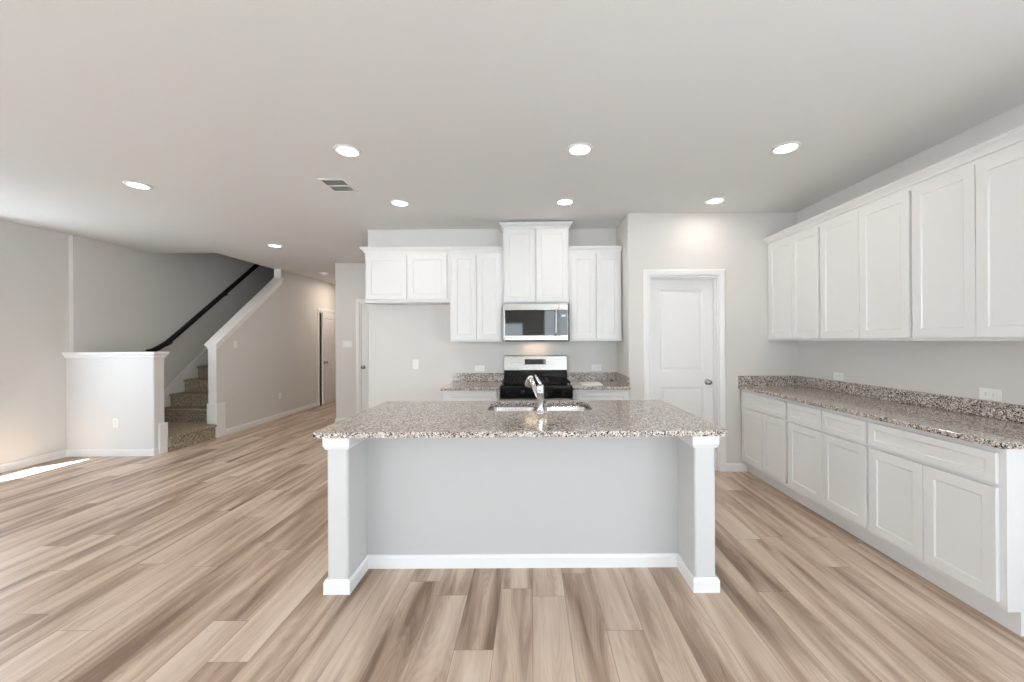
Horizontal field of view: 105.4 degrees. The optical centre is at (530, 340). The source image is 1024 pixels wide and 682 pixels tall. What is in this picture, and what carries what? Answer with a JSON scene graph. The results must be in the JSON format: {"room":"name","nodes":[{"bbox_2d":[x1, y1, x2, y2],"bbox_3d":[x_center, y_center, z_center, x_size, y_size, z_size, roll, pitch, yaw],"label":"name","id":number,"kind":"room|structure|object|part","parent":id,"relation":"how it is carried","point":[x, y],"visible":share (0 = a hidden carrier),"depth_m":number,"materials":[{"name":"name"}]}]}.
{"room":"open-plan kitchen","nodes":[
{"label":"open-plan kitchen","id":0,"kind":"room"},
{"bbox_2d":[0,219,68,464],"bbox_3d":[-5.805,0.060,0.925,0.120,2.743,7.850,0,0,0],"label":"wall","id":1,"kind":"structure","parent":0,"point":[34,262],"depth_m":4.49,"materials":[{"name":"white paint"}]},
{"bbox_2d":[0,448,158,472],"bbox_3d":[-5.185,1.385,0.930,1.104,0.086,7.860,0,0,0],"label":"baseboard","id":2,"kind":"structure","parent":1,"relation":"attached to","point":[14,465],"depth_m":4.79,"materials":[{"name":"white paint"}]},
{"bbox_2d":[66,357,163,448],"bbox_3d":[-5.196,0.821,4.883,1.090,1.215,0.145,0,0,0],"label":"wall","id":3,"kind":"structure","parent":0,"point":[99,391],"depth_m":4.81,"materials":[{"name":"white paint"}]},
{"bbox_2d":[62,352,169,357],"bbox_3d":[-5.182,0.181,4.883,1.123,0.069,0.213,0,0,0],"label":"trim","id":4,"kind":"structure","parent":3,"relation":"on","point":[65,354],"depth_m":4.79,"materials":[{"name":"white paint"}]},
{"bbox_2d":[113,418,118,427],"bbox_3d":[-5.119,1.018,4.805,0.072,0.116,0.009,0,0,0],"label":"wall outlet","id":5,"kind":"object","parent":3,"relation":"attached to","point":[115,420],"visible":1,"depth_m":4.80,"materials":[{"name":"white plastic"}]},
{"bbox_2d":[158,422,167,454],"bbox_3d":[-4.635,1.233,4.913,0.026,0.385,0.107,0,0,0],"label":"trim","id":6,"kind":"structure","parent":3,"relation":"attached to","point":[162,427],"depth_m":4.90,"materials":[{"name":"white paint"}]},
{"bbox_2d":[68,235,273,387],"bbox_3d":[-5.784,-1.168,7.725,0.175,5.200,5.750,0,0,0],"label":"wall","id":7,"kind":"structure","parent":0,"point":[122,299],"depth_m":5.87,"materials":[{"name":"white paint"}]},
{"bbox_2d":[145,264,259,351],"bbox_3d":[-5.645,-1.042,7.306,0.099,2.483,3.222,0,0,0],"label":"handrail","id":8,"kind":"object","parent":7,"relation":"attached to","point":[225,292],"visible":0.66,"depth_m":6.62,"materials":[{"name":"black paint"}]},
{"bbox_2d":[209,269,335,436],"bbox_3d":[-5.159,-1.172,8.160,1.075,5.200,4.880,0,0,0],"label":"wall","id":9,"kind":"structure","parent":0,"point":[276,352],"depth_m":7.09,"materials":[{"name":"white paint"}]},
{"bbox_2d":[207,348,225,437],"bbox_3d":[-4.665,0.771,5.777,0.148,1.310,0.166,0,0,0],"label":"trim","id":10,"kind":"structure","parent":9,"relation":"attached to","point":[216,415],"depth_m":5.71,"materials":[{"name":"white paint"}]},
{"bbox_2d":[204,269,282,349],"bbox_3d":[-4.678,-0.591,6.452,0.176,1.452,1.535,0,0,0],"label":"trim","id":11,"kind":"structure","parent":9,"relation":"attached to","point":[245,312],"depth_m":6.33,"materials":[{"name":"white paint"}]},
{"bbox_2d":[226,402,318,434],"bbox_3d":[-4.600,1.382,8.180,0.014,0.086,4.640,0,0,0],"label":"baseboard","id":12,"kind":"structure","parent":9,"relation":"attached to","point":[287,413],"depth_m":6.82,"materials":[{"name":"white paint"}]},
{"bbox_2d":[317,308,335,405],"bbox_3d":[-4.604,0.365,8.850,0.248,2.121,0.832,0,0,0],"label":"door","id":13,"kind":"structure","parent":9,"relation":"in","point":[328,320],"depth_m":8.76,"materials":[{"name":"white paint"}]},
{"bbox_2d":[335,263,364,417],"bbox_3d":[-0.872,0.033,6.737,4.945,2.743,0.115,0,0,0],"label":"wall partition","id":14,"kind":"structure","parent":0,"point":[349,277],"depth_m":6.68,"materials":[{"name":"white paint"}]},
{"bbox_2d":[342,341,351,346],"bbox_3d":[-3.145,0.063,6.675,0.164,0.116,0.009,0,0,0],"label":"light switch","id":15,"kind":"object","parent":14,"relation":"attached to","point":[345,343],"visible":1,"depth_m":6.67,"materials":[{"name":"white plastic"}]},
{"bbox_2d":[356,298,368,413],"bbox_3d":[-2.532,0.348,6.708,0.920,2.131,0.174,0,0,0],"label":"door","id":16,"kind":"structure","parent":14,"relation":"in","point":[362,323],"depth_m":6.69,"materials":[{"name":"white paint"}]},
{"bbox_3d":[-2.532,0.348,6.671,0.920,2.131,0.017,0,0,0],"label":"casing","id":17,"kind":"part","parent":16,"relation":"part of","materials":[{"name":"white paint"}]},
{"bbox_2d":[368,228,616,407],"bbox_3d":[-0.461,0.031,4.758,2.992,2.743,0.115,0,0,0],"label":"wall","id":18,"kind":"structure","parent":0,"point":[399,335],"depth_m":4.70,"materials":[{"name":"white paint"}]},
{"bbox_2d":[359,246,449,304],"bbox_3d":[-1.414,-0.734,4.524,0.999,0.620,0.349,0,0,0],"label":"upper cabinet","id":19,"kind":"object","parent":18,"relation":"attached to","point":[393,275],"visible":0.96,"depth_m":4.38,"materials":[{"name":"white paint"}]},
{"bbox_3d":[-1.624,-0.709,4.385,0.449,0.500,0.019,0,0,0],"label":"door","id":20,"kind":"part","parent":19,"relation":"part of","materials":[{"name":"white paint"}]},
{"bbox_3d":[-1.416,-1.013,4.524,0.999,0.062,0.348,0,0,0],"label":"crown molding","id":21,"kind":"part","parent":19,"relation":"part of","materials":[{"name":"white paint"}]},
{"bbox_3d":[-1.165,-0.712,4.385,0.438,0.500,0.019,0,0,0],"label":"door","id":22,"kind":"part","parent":19,"relation":"part of","materials":[{"name":"white paint"}]},
{"bbox_2d":[413,360,418,368],"bbox_3d":[-1.386,0.290,4.695,0.072,0.116,0.009,0,0,0],"label":"wall outlet","id":23,"kind":"object","parent":18,"relation":"attached to","point":[415,362],"visible":1,"depth_m":4.69,"materials":[{"name":"white plastic"}]},
{"bbox_2d":[449,246,504,341],"bbox_3d":[-0.613,-0.516,4.524,0.596,1.065,0.349,0,0,0],"label":"upper cabinet","id":24,"kind":"object","parent":18,"relation":"attached to","point":[476,272],"visible":0.98,"depth_m":4.38,"materials":[{"name":"white paint"}]},
{"bbox_3d":[-0.750,-0.486,4.385,0.271,0.956,0.019,0,0,0],"label":"door","id":25,"kind":"part","parent":24,"relation":"part of","materials":[{"name":"white paint"}]},
{"bbox_3d":[-0.616,-1.018,4.524,0.596,0.062,0.348,0,0,0],"label":"crown molding","id":26,"kind":"part","parent":24,"relation":"part of","materials":[{"name":"white paint"}]},
{"bbox_3d":[-0.473,-0.487,4.385,0.272,0.956,0.019,0,0,0],"label":"door","id":27,"kind":"part","parent":24,"relation":"part of","materials":[{"name":"white paint"}]},
{"bbox_2d":[452,373,503,380],"bbox_3d":[-0.635,0.442,4.689,0.615,0.100,0.020,0,0,0],"label":"backsplash","id":28,"kind":"structure","parent":18,"relation":"attached to","point":[455,376],"depth_m":4.68,"materials":[{"name":"stone"}]},
{"bbox_2d":[475,365,483,370],"bbox_3d":[-0.619,0.339,4.695,0.116,0.072,0.009,0,0,0],"label":"wall outlet","id":29,"kind":"object","parent":18,"relation":"attached to","point":[480,367],"visible":1,"depth_m":4.69,"materials":[{"name":"white plastic"}]},
{"bbox_2d":[499,221,572,303],"bbox_3d":[0.056,-0.867,4.521,0.829,0.910,0.355,0,0,0],"label":"upper cabinet","id":30,"kind":"object","parent":18,"relation":"attached to","point":[535,254],"visible":0.96,"depth_m":4.38,"materials":[{"name":"white paint"}]},
{"bbox_3d":[-0.125,-0.838,4.379,0.344,0.822,0.019,0,0,0],"label":"door","id":31,"kind":"part","parent":30,"relation":"part of","materials":[{"name":"white paint"}]},
{"bbox_2d":[503,303,567,341],"bbox_3d":[0.053,-0.196,4.472,0.716,0.418,0.452,0,0,0],"label":"microwave","id":32,"kind":"object","parent":30,"relation":"attached to","point":[521,322],"visible":1,"depth_m":4.30,"materials":[{"name":"silver metal"}]},
{"bbox_3d":[0.009,-0.194,4.298,0.593,0.282,0.003,0,0,0],"label":"door glass","id":33,"kind":"part","parent":32,"relation":"part of","materials":[{"name":"black glass"}]},
{"bbox_3d":[0.275,-0.197,4.271,0.025,0.293,0.051,0,0,0],"label":"handle","id":34,"kind":"part","parent":32,"relation":"part of","materials":[{"name":"silver metal"}]},
{"bbox_3d":[0.359,-0.204,4.311,0.103,0.406,0.022,0,0,0],"label":"control panel","id":35,"kind":"part","parent":32,"relation":"part of","materials":[{"name":"silver metal"}]},
{"bbox_3d":[0.054,-1.291,4.521,0.829,0.062,0.354,0,0,0],"label":"crown molding","id":36,"kind":"part","parent":30,"relation":"part of","materials":[{"name":"white paint"}]},
{"bbox_3d":[0.232,-0.840,4.379,0.354,0.822,0.019,0,0,0],"label":"door","id":37,"kind":"part","parent":30,"relation":"part of","materials":[{"name":"white paint"}]},
{"bbox_2d":[567,245,621,340],"bbox_3d":[0.726,-0.523,4.524,0.589,1.065,0.349,0,0,0],"label":"upper cabinet","id":38,"kind":"object","parent":18,"relation":"attached to","point":[595,291],"visible":0.98,"depth_m":4.38,"materials":[{"name":"white paint"}]},
{"bbox_3d":[0.588,-0.493,4.385,0.262,0.956,0.019,0,0,0],"label":"door","id":39,"kind":"part","parent":38,"relation":"part of","materials":[{"name":"white paint"}]},
{"bbox_3d":[0.723,-1.025,4.524,0.589,0.062,0.348,0,0,0],"label":"crown molding","id":40,"kind":"part","parent":38,"relation":"part of","materials":[{"name":"white paint"}]},
{"bbox_3d":[0.868,-0.495,4.385,0.262,0.956,0.019,0,0,0],"label":"door","id":41,"kind":"part","parent":38,"relation":"part of","materials":[{"name":"white paint"}]},
{"bbox_2d":[592,365,600,370],"bbox_3d":[0.788,0.330,4.695,0.116,0.072,0.009,0,0,0],"label":"wall outlet","id":42,"kind":"object","parent":18,"relation":"attached to","point":[594,367],"visible":1,"depth_m":4.69,"materials":[{"name":"white plastic"}]},
{"bbox_2d":[0,0,1023,283],"bbox_3d":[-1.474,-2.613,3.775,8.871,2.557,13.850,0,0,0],"label":"ceiling","id":43,"kind":"structure","parent":0,"point":[466,113],"depth_m":2.23,"materials":[{"name":"white paint"}]},
{"bbox_2d":[122,181,152,189],"bbox_3d":[-3.352,-1.319,3.326,0.184,0.009,0.184,0,0,0],"label":"recessed light","id":44,"kind":"object","parent":43,"relation":"in","point":[138,185],"visible":1,"depth_m":3.32,"materials":[{"name":"white paint"}]},
{"bbox_2d":[267,244,282,247],"bbox_3d":[-3.573,-1.318,5.444,0.184,0.009,0.184,0,0,0],"label":"recessed light","id":45,"kind":"object","parent":43,"relation":"in","point":[270,245],"visible":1,"depth_m":5.42,"materials":[{"name":"white paint"}]},
{"bbox_2d":[318,272,329,274],"bbox_3d":[-4.057,-1.300,7.650,0.209,0.040,0.209,0,0,0],"label":"smoke detector","id":46,"kind":"object","parent":43,"relation":"attached to","point":[320,273],"visible":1,"depth_m":7.59,"materials":[{"name":"white paint"}]},
{"bbox_2d":[317,179,357,191],"bbox_3d":[-1.655,-1.330,3.356,0.216,0.007,0.284,0,0,0],"label":"ceiling vent","id":47,"kind":"object","parent":43,"relation":"in","point":[336,185],"visible":1,"depth_m":3.35,"materials":[{"name":"white metal"}]},
{"bbox_2d":[333,144,361,156],"bbox_3d":[-1.291,-1.331,2.745,0.184,0.009,0.184,0,0,0],"label":"recessed light","id":48,"kind":"object","parent":43,"relation":"in","point":[346,150],"visible":1,"depth_m":2.73,"materials":[{"name":"white paint"}]},
{"bbox_2d":[390,199,409,206],"bbox_3d":[-1.274,-1.331,3.790,0.184,0.009,0.184,0,0,0],"label":"recessed light","id":49,"kind":"object","parent":43,"relation":"in","point":[401,203],"visible":1,"depth_m":3.79,"materials":[{"name":"white paint"}]},
{"bbox_2d":[556,198,574,204],"bbox_3d":[0.330,-1.339,3.779,0.184,0.009,0.184,0,0,0],"label":"recessed light","id":50,"kind":"object","parent":43,"relation":"in","point":[564,201],"visible":1,"depth_m":3.76,"materials":[{"name":"white paint"}]},
{"bbox_2d":[567,142,592,155],"bbox_3d":[0.345,-1.339,2.742,0.184,0.009,0.184,0,0,0],"label":"recessed light","id":51,"kind":"object","parent":43,"relation":"in","point":[577,149],"visible":1,"depth_m":2.73,"materials":[{"name":"white paint"}]},
{"bbox_2d":[705,197,725,203],"bbox_3d":[1.781,-1.347,3.774,0.184,0.009,0.184,0,0,0],"label":"recessed light","id":52,"kind":"object","parent":43,"relation":"in","point":[716,200],"visible":1,"depth_m":3.75,"materials":[{"name":"white paint"}]},
{"bbox_2d":[770,141,801,154],"bbox_3d":[1.790,-1.347,2.740,0.184,0.009,0.184,0,0,0],"label":"recessed light","id":53,"kind":"object","parent":43,"relation":"in","point":[787,147],"visible":1,"depth_m":2.73,"materials":[{"name":"white paint"}]},
{"bbox_2d":[0,400,1023,681],"bbox_3d":[-1.451,1.468,3.775,8.871,0.120,13.850,0,0,0],"label":"floor","id":54,"kind":"structure","parent":0,"point":[205,561],"depth_m":2.08,"materials":[{"name":"brown wood"}]},
{"bbox_2d":[164,348,216,451],"bbox_3d":[-5.137,-0.059,6.979,1.104,2.974,4.041,0,0,0],"label":"staircase","id":55,"kind":"structure","parent":54,"relation":"on","point":[186,396],"depth_m":6.03,"materials":[{"name":"brown carpet"}]},
{"bbox_2d":[443,390,500,400],"bbox_3d":[-0.624,0.964,4.387,0.591,0.880,0.624,0,0,0],"label":"base cabinet","id":56,"kind":"object","parent":54,"relation":"on","point":[485,395],"visible":0.2,"depth_m":4.08,"materials":[{"name":"white paint"}]},
{"bbox_3d":[-0.626,0.626,4.085,0.532,0.149,0.019,0,0,0],"label":"drawer","id":57,"kind":"part","parent":56,"relation":"part of","materials":[{"name":"white paint"}]},
{"bbox_2d":[440,373,503,390],"bbox_3d":[-0.635,0.458,4.375,0.615,0.131,0.647,0,0,0],"label":"countertop","id":58,"kind":"structure","parent":56,"relation":"on","point":[461,381],"depth_m":4.56,"materials":[{"name":"stone"}]},
{"bbox_2d":[322,406,719,594],"bbox_3d":[-0.054,0.961,2.653,2.191,0.880,0.998,0,0,0],"label":"kitchen island","id":59,"kind":"object","parent":54,"relation":"on","point":[497,502],"visible":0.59,"depth_m":2.41,"materials":[{"name":"grey paint"}]},
{"bbox_3d":[-1.076,0.966,2.340,0.118,0.880,0.344,0,0,0],"label":"post","id":60,"kind":"part","parent":59,"relation":"part of","materials":[{"name":"grey paint"}]},
{"bbox_2d":[313,400,726,437],"bbox_3d":[-0.059,0.505,2.628,2.233,0.031,1.080,0,0,0],"label":"island countertop","id":61,"kind":"structure","parent":59,"relation":"on","point":[604,418],"depth_m":2.34,"materials":[{"name":"stone"}]},
{"bbox_2d":[525,374,544,413],"bbox_3d":[0.020,0.358,2.691,0.064,0.260,0.254,0,0,-26],"label":"faucet","id":62,"kind":"object","parent":61,"relation":"on","point":[539,390],"visible":1,"depth_m":2.59,"materials":[{"name":"silver metal"}]},
{"bbox_3d":[0.029,0.339,2.678,0.036,0.168,0.175,0,0,-24],"label":"spout","id":63,"kind":"part","parent":62,"relation":"part of","materials":[{"name":"silver metal"}]},
{"bbox_3d":[0.048,0.269,2.607,0.057,0.082,0.029,0,0,11],"label":"handle","id":64,"kind":"part","parent":62,"relation":"part of","materials":[{"name":"silver metal"}]},
{"bbox_2d":[489,406,588,410],"bbox_3d":[0.063,0.618,2.897,0.776,0.189,0.431,0,0,0],"label":"sink","id":65,"kind":"object","parent":61,"relation":"in","point":[495,408],"visible":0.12,"depth_m":3.09,"materials":[{"name":"silver metal"}]},
{"bbox_3d":[-0.133,0.619,2.897,0.384,0.189,0.431,0,0,0],"label":"bowl","id":66,"kind":"part","parent":65,"relation":"part of","materials":[{"name":"silver metal"}]},
{"bbox_3d":[0.259,0.617,2.897,0.384,0.189,0.431,0,0,0],"label":"bowl","id":67,"kind":"part","parent":65,"relation":"part of","materials":[{"name":"silver metal"}]},
{"bbox_3d":[-0.051,1.360,2.643,2.191,0.080,0.979,0,0,0],"label":"trim","id":68,"kind":"part","parent":59,"relation":"part of","materials":[{"name":"white paint"}]},
{"bbox_3d":[-0.054,0.961,2.462,1.926,0.880,0.100,0,0,0],"label":"panel","id":69,"kind":"part","parent":59,"relation":"part of","materials":[{"name":"grey paint"}]},
{"bbox_3d":[0.969,0.955,2.340,0.118,0.880,0.344,0,0,0],"label":"post","id":70,"kind":"part","parent":59,"relation":"part of","materials":[{"name":"grey paint"}]},
{"bbox_2d":[500,355,571,400],"bbox_3d":[0.055,0.790,4.331,0.750,1.220,0.735,0,0,0],"label":"range","id":71,"kind":"object","parent":54,"relation":"on","point":[551,370],"visible":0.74,"depth_m":4.58,"materials":[{"name":"black metal"}]},
{"bbox_3d":[0.052,0.267,4.665,0.746,0.174,0.065,0,0,0],"label":"steel panel","id":72,"kind":"part","parent":71,"relation":"part of","materials":[{"name":"silver metal"}]},
{"bbox_3d":[0.056,0.888,4.038,0.738,0.573,0.040,0,0,0],"label":"oven door","id":73,"kind":"part","parent":71,"relation":"part of","materials":[{"name":"silver metal"}]},
{"bbox_2d":[501,381,570,384],"bbox_3d":[0.054,0.486,4.352,0.750,0.026,0.522,0,0,0],"label":"cooktop","id":74,"kind":"object","parent":71,"relation":"in","point":[547,383],"depth_m":4.18,"materials":[{"name":"black metal"}]},
{"bbox_3d":[0.054,0.530,4.051,0.744,0.130,0.078,0,0,0],"label":"control panel","id":75,"kind":"part","parent":71,"relation":"part of","materials":[{"name":"black metal"}]},
{"bbox_2d":[572,389,629,399],"bbox_3d":[0.741,0.956,4.387,0.591,0.880,0.624,0,0,0],"label":"base cabinet","id":76,"kind":"object","parent":54,"relation":"on","point":[576,394],"visible":0.14,"depth_m":4.08,"materials":[{"name":"white paint"}]},
{"bbox_2d":[567,372,630,389],"bbox_3d":[0.736,0.450,4.375,0.602,0.131,0.647,0,0,0],"label":"countertop","id":77,"kind":"structure","parent":76,"relation":"on","point":[609,380],"depth_m":4.58,"materials":[{"name":"stone"}]},
{"bbox_2d":[580,382,601,384],"bbox_3d":[0.665,0.481,4.346,0.225,0.006,0.300,0,0,2],"label":"booklet","id":78,"kind":"object","parent":77,"relation":"on","point":[581,383],"visible":1,"depth_m":4.32,"materials":[{"name":"white paper"}]},
{"bbox_3d":[0.739,0.618,4.085,0.532,0.149,0.019,0,0,0],"label":"drawer","id":79,"kind":"part","parent":76,"relation":"part of","materials":[{"name":"white paint"}]},
{"bbox_2d":[741,389,795,499],"bbox_3d":[2.520,0.946,3.755,0.620,0.880,0.757,0,0,0],"label":"base cabinet","id":80,"kind":"object","parent":54,"relation":"on","point":[764,418],"visible":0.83,"depth_m":3.67,"materials":[{"name":"white paint"}]},
{"bbox_3d":[2.220,0.974,3.909,0.019,0.543,0.363,0,0,0],"label":"door","id":81,"kind":"part","parent":80,"relation":"part of","materials":[{"name":"white paint"}]},
{"bbox_3d":[2.218,0.610,3.741,0.019,0.149,0.698,0,0,0],"label":"drawer","id":82,"kind":"part","parent":80,"relation":"part of","materials":[{"name":"white paint"}]},
{"bbox_3d":[2.220,0.974,3.558,0.019,0.543,0.331,0,0,0],"label":"door","id":83,"kind":"part","parent":80,"relation":"part of","materials":[{"name":"white paint"}]},
{"bbox_2d":[788,400,879,550],"bbox_3d":[2.520,0.946,2.971,0.620,0.880,0.809,0,0,0],"label":"base cabinet","id":84,"kind":"object","parent":54,"relation":"on","point":[828,449],"visible":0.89,"depth_m":2.88,"materials":[{"name":"white paint"}]},
{"bbox_3d":[2.218,0.610,3.164,0.019,0.149,0.388,0,0,0],"label":"drawer","id":85,"kind":"part","parent":84,"relation":"part of","materials":[{"name":"white paint"}]},
{"bbox_3d":[2.220,0.974,3.163,0.019,0.543,0.390,0,0,0],"label":"door","id":86,"kind":"part","parent":84,"relation":"part of","materials":[{"name":"white paint"}]},
{"bbox_3d":[2.218,0.610,2.770,0.019,0.149,0.384,0,0,0],"label":"drawer","id":87,"kind":"part","parent":84,"relation":"part of","materials":[{"name":"white paint"}]},
{"bbox_3d":[2.220,0.974,2.771,0.019,0.543,0.386,0,0,0],"label":"door","id":88,"kind":"part","parent":84,"relation":"part of","materials":[{"name":"white paint"}]},
{"bbox_2d":[868,419,1023,635],"bbox_3d":[2.520,0.946,2.196,0.620,0.880,0.739,0,0,0],"label":"base cabinet","id":89,"kind":"object","parent":54,"relation":"on","point":[949,510],"visible":0.97,"depth_m":2.05,"materials":[{"name":"white paint"}]},
{"bbox_2d":[738,376,1023,448],"bbox_3d":[2.509,0.441,2.973,0.637,0.131,2.322,0,0,0],"label":"countertop","id":90,"kind":"structure","parent":89,"relation":"on","point":[999,425],"depth_m":2.64,"materials":[{"name":"stone"}]},
{"bbox_3d":[2.220,0.974,2.377,0.019,0.543,0.351,0,0,0],"label":"door","id":91,"kind":"part","parent":89,"relation":"part of","materials":[{"name":"white paint"}]},
{"bbox_3d":[2.218,0.610,2.204,0.019,0.149,0.698,0,0,0],"label":"drawer","id":92,"kind":"part","parent":89,"relation":"part of","materials":[{"name":"white paint"}]},
{"bbox_3d":[2.220,0.974,2.026,0.019,0.543,0.343,0,0,0],"label":"door","id":93,"kind":"part","parent":89,"relation":"part of","materials":[{"name":"white paint"}]},
{"bbox_2d":[567,372,615,380],"bbox_3d":[0.735,0.435,4.689,0.602,0.100,0.020,0,0,0],"label":"backsplash","id":94,"kind":"structure","parent":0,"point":[571,376],"depth_m":4.68,"materials":[{"name":"stone"}]},
{"bbox_2d":[616,212,797,462],"bbox_3d":[1.931,0.018,4.475,1.791,2.743,0.680,0,0,0],"label":"wall","id":95,"kind":"structure","parent":0,"point":[734,243],"depth_m":4.13,"materials":[{"name":"white paint"}]},
{"bbox_2d":[616,372,629,385],"bbox_3d":[1.026,0.433,4.389,0.020,0.100,0.578,0,0,0],"label":"backsplash","id":96,"kind":"structure","parent":95,"relation":"attached to","point":[621,378],"depth_m":4.29,"materials":[{"name":"stone"}]},
{"bbox_2d":[643,269,725,471],"bbox_3d":[1.627,0.321,4.184,0.866,2.141,0.133,0,0,0],"label":"door","id":97,"kind":"structure","parent":95,"relation":"in","point":[685,351],"depth_m":4.21,"materials":[{"name":"white paint"}]},
{"bbox_3d":[1.905,0.450,4.176,0.064,0.064,0.069,0,0,0],"label":"knob","id":98,"kind":"part","parent":97,"relation":"part of","materials":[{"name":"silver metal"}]},
{"bbox_2d":[726,463,747,471],"bbox_3d":[1.691,1.348,4.127,1.198,0.086,0.014,0,0,0],"label":"baseboard","id":99,"kind":"structure","parent":95,"relation":"attached to","point":[730,467],"depth_m":4.12,"materials":[{"name":"white paint"}]},
{"bbox_2d":[738,376,796,384],"bbox_3d":[2.502,0.425,4.124,0.610,0.100,0.020,0,0,0],"label":"backsplash","id":100,"kind":"structure","parent":95,"relation":"attached to","point":[742,380],"depth_m":4.11,"materials":[{"name":"stone"}]},
{"bbox_2d":[797,103,1023,404],"bbox_3d":[2.886,0.013,0.625,0.120,2.743,7.250,0,0,0],"label":"wall","id":101,"kind":"structure","parent":0,"point":[951,368],"depth_m":2.79,"materials":[{"name":"white paint"}]},
{"bbox_2d":[763,216,820,340],"bbox_3d":[2.643,-0.538,3.755,0.358,1.082,0.757,0,0,0],"label":"upper cabinet","id":102,"kind":"object","parent":101,"relation":"attached to","point":[794,285],"visible":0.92,"depth_m":3.67,"materials":[{"name":"white paint"}]},
{"bbox_3d":[2.499,-0.501,3.909,0.019,0.970,0.353,0,0,0],"label":"door","id":103,"kind":"part","parent":102,"relation":"part of","materials":[{"name":"white paint"}]},
{"bbox_3d":[2.640,-1.048,3.755,0.357,0.062,0.757,0,0,0],"label":"crown molding","id":104,"kind":"part","parent":102,"relation":"part of","materials":[{"name":"white paint"}]},
{"bbox_3d":[2.499,-0.501,3.557,0.019,0.970,0.343,0,0,0],"label":"door","id":105,"kind":"part","parent":102,"relation":"part of","materials":[{"name":"white paint"}]},
{"bbox_2d":[834,372,843,380],"bbox_3d":[2.823,0.333,3.580,0.009,0.072,0.116,0,0,0],"label":"wall outlet","id":106,"kind":"object","parent":101,"relation":"attached to","point":[837,376],"visible":1,"depth_m":3.57,"materials":[{"name":"white plastic"}]},
{"bbox_2d":[815,177,912,340],"bbox_3d":[2.643,-0.538,2.971,0.358,1.082,0.809,0,0,0],"label":"upper cabinet","id":107,"kind":"object","parent":101,"relation":"attached to","point":[866,239],"visible":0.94,"depth_m":2.88,"materials":[{"name":"white paint"}]},
{"bbox_3d":[2.499,-0.501,3.159,0.019,0.970,0.393,0,0,0],"label":"door","id":108,"kind":"part","parent":107,"relation":"part of","materials":[{"name":"white paint"}]},
{"bbox_3d":[2.640,-1.048,2.971,0.357,0.062,0.809,0,0,0],"label":"crown molding","id":109,"kind":"part","parent":107,"relation":"part of","materials":[{"name":"white paint"}]},
{"bbox_3d":[2.499,-0.501,2.764,0.019,0.970,0.388,0,0,0],"label":"door","id":110,"kind":"part","parent":107,"relation":"part of","materials":[{"name":"white paint"}]},
{"bbox_2d":[797,376,1023,422],"bbox_3d":[2.817,0.423,2.973,0.020,0.100,2.322,0,0,0],"label":"backsplash","id":111,"kind":"structure","parent":101,"relation":"attached to","point":[991,409],"depth_m":2.76,"materials":[{"name":"stone"}]},
{"bbox_2d":[905,124,1023,340],"bbox_3d":[2.643,-0.538,2.174,0.358,1.082,0.783,0,0,0],"label":"upper cabinet","id":112,"kind":"object","parent":101,"relation":"attached to","point":[968,205],"visible":1,"depth_m":2.20,"materials":[{"name":"white paint"}]},
{"bbox_3d":[2.499,-0.501,2.368,0.019,0.970,0.361,0,0,0],"label":"door","id":113,"kind":"part","parent":112,"relation":"part of","materials":[{"name":"white paint"}]},
{"bbox_3d":[2.640,-1.048,2.174,0.357,0.062,0.783,0,0,0],"label":"crown molding","id":114,"kind":"part","parent":112,"relation":"part of","materials":[{"name":"white paint"}]},
{"bbox_3d":[2.499,-0.501,2.014,0.019,0.970,0.337,0,0,0],"label":"door","id":115,"kind":"part","parent":112,"relation":"part of","materials":[{"name":"white paint"}]},
{"bbox_2d":[979,387,1001,401],"bbox_3d":[2.823,0.333,2.398,0.009,0.072,0.116,0,0,0],"label":"wall outlet","id":116,"kind":"object","parent":101,"relation":"attached to","point":[984,393],"visible":1,"depth_m":2.40,"materials":[{"name":"white plastic"}]},
{"bbox_3d":[-3.287,0.047,8.697,0.115,2.743,3.805,0,0,0],"label":"wall","id":117,"kind":"structure","parent":0,"visible":0},
{"bbox_2d":[335,418,345,422],"bbox_3d":[-3.172,1.375,6.923,0.360,0.086,0.515,0,0,0],"label":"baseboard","id":118,"kind":"structure","parent":117,"relation":"attached to","point":[336,419],"depth_m":6.67,"materials":[{"name":"white paint"}]}
]}

